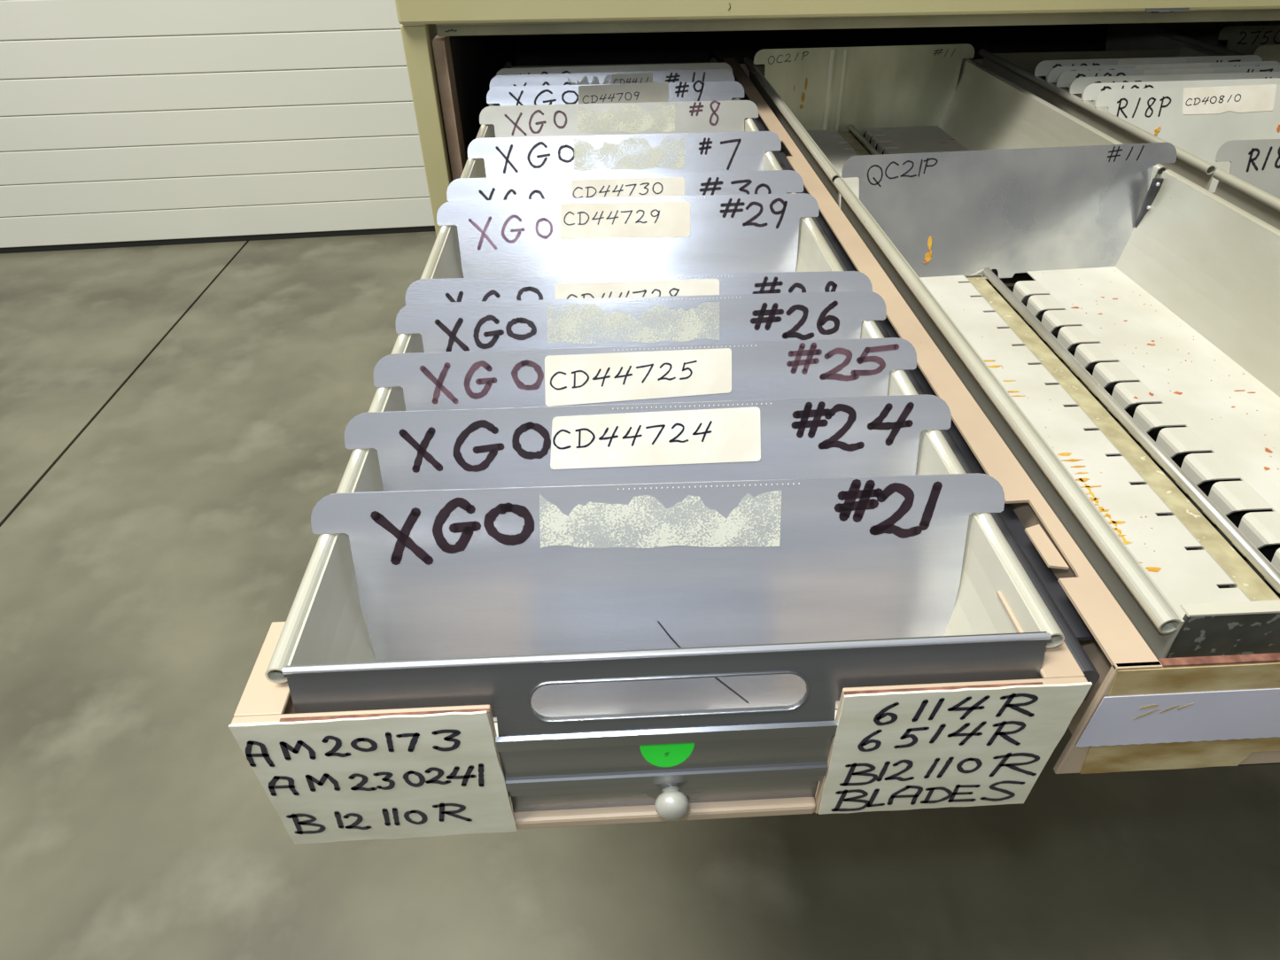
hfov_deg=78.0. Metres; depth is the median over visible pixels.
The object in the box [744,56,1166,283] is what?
storage bin
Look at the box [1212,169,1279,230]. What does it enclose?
storage bin
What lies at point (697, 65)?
divider
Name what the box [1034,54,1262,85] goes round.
divider
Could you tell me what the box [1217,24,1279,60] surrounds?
divider
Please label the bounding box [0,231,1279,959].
floor
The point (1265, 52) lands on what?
divider
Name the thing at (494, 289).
divider
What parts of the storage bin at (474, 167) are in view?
panel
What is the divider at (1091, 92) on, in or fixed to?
in the storage bin at (1018, 68)
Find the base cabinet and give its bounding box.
[228,0,1279,844]
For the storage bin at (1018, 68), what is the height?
0.108 m
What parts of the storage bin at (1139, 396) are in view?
lock rod, floor plate, panel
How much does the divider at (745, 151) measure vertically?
0.123 m
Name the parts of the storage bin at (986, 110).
panel, lock rod, floor plate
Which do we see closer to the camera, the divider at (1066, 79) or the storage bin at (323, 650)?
the storage bin at (323, 650)
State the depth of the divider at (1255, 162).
0.86 m
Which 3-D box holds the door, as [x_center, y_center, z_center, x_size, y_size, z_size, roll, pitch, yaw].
[-1.450,-1.846,1.686,5.300,2.758,0.045,-5,39,-5]
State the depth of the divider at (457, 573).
0.41 m
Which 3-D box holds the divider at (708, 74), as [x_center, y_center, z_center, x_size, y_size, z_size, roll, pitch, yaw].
[-0.037,-0.526,1.161,0.356,0.123,0.053,-3,39,-3]
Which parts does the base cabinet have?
panel, panel, panel, drawer, knob plate, knob, panel, drawer, panel, panel, drawer, panel, panel, panel, catch plate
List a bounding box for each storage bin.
[264,192,1064,736]
[460,57,783,178]
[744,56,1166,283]
[833,169,1279,771]
[978,45,1217,193]
[1105,20,1279,61]
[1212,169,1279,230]
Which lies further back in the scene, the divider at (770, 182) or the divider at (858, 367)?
the divider at (770, 182)
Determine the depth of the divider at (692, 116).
1.01 m
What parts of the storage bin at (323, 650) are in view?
panel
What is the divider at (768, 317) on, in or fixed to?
in the storage bin at (323, 650)
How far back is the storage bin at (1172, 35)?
1.60 m
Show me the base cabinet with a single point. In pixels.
(399, 773)
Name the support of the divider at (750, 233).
in the storage bin at (323, 650)
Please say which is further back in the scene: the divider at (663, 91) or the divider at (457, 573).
the divider at (663, 91)
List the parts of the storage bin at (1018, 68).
panel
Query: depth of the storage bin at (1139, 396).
0.66 m
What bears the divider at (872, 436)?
in the storage bin at (323, 650)
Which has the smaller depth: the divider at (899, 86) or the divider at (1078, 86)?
the divider at (1078, 86)
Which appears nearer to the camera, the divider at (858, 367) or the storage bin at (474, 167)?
the divider at (858, 367)
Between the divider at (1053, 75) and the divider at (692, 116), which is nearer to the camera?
the divider at (692, 116)
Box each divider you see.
[310,473,1004,721]
[344,394,951,491]
[373,337,916,411]
[395,290,886,352]
[405,271,872,305]
[436,193,818,278]
[446,170,803,201]
[467,131,781,178]
[479,100,758,137]
[486,79,744,105]
[489,69,734,89]
[496,62,732,76]
[753,43,974,136]
[841,142,1176,279]
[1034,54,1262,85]
[1047,61,1279,91]
[1056,65,1279,98]
[1069,71,1279,105]
[1082,77,1279,111]
[1094,84,1279,193]
[1215,139,1279,198]
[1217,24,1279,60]
[1253,44,1279,63]
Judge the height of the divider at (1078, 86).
0.123 m
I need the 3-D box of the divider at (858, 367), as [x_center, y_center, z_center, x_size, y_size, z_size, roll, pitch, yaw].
[0.007,-0.023,0.531,0.356,0.123,0.053,-2,39,-2]
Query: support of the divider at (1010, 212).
on the storage bin at (1139, 396)
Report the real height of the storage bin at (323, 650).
0.113 m
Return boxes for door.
[0,0,435,253]
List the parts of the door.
panel, panel, panel, panel, panel, panel, panel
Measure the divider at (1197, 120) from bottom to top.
0.124 m

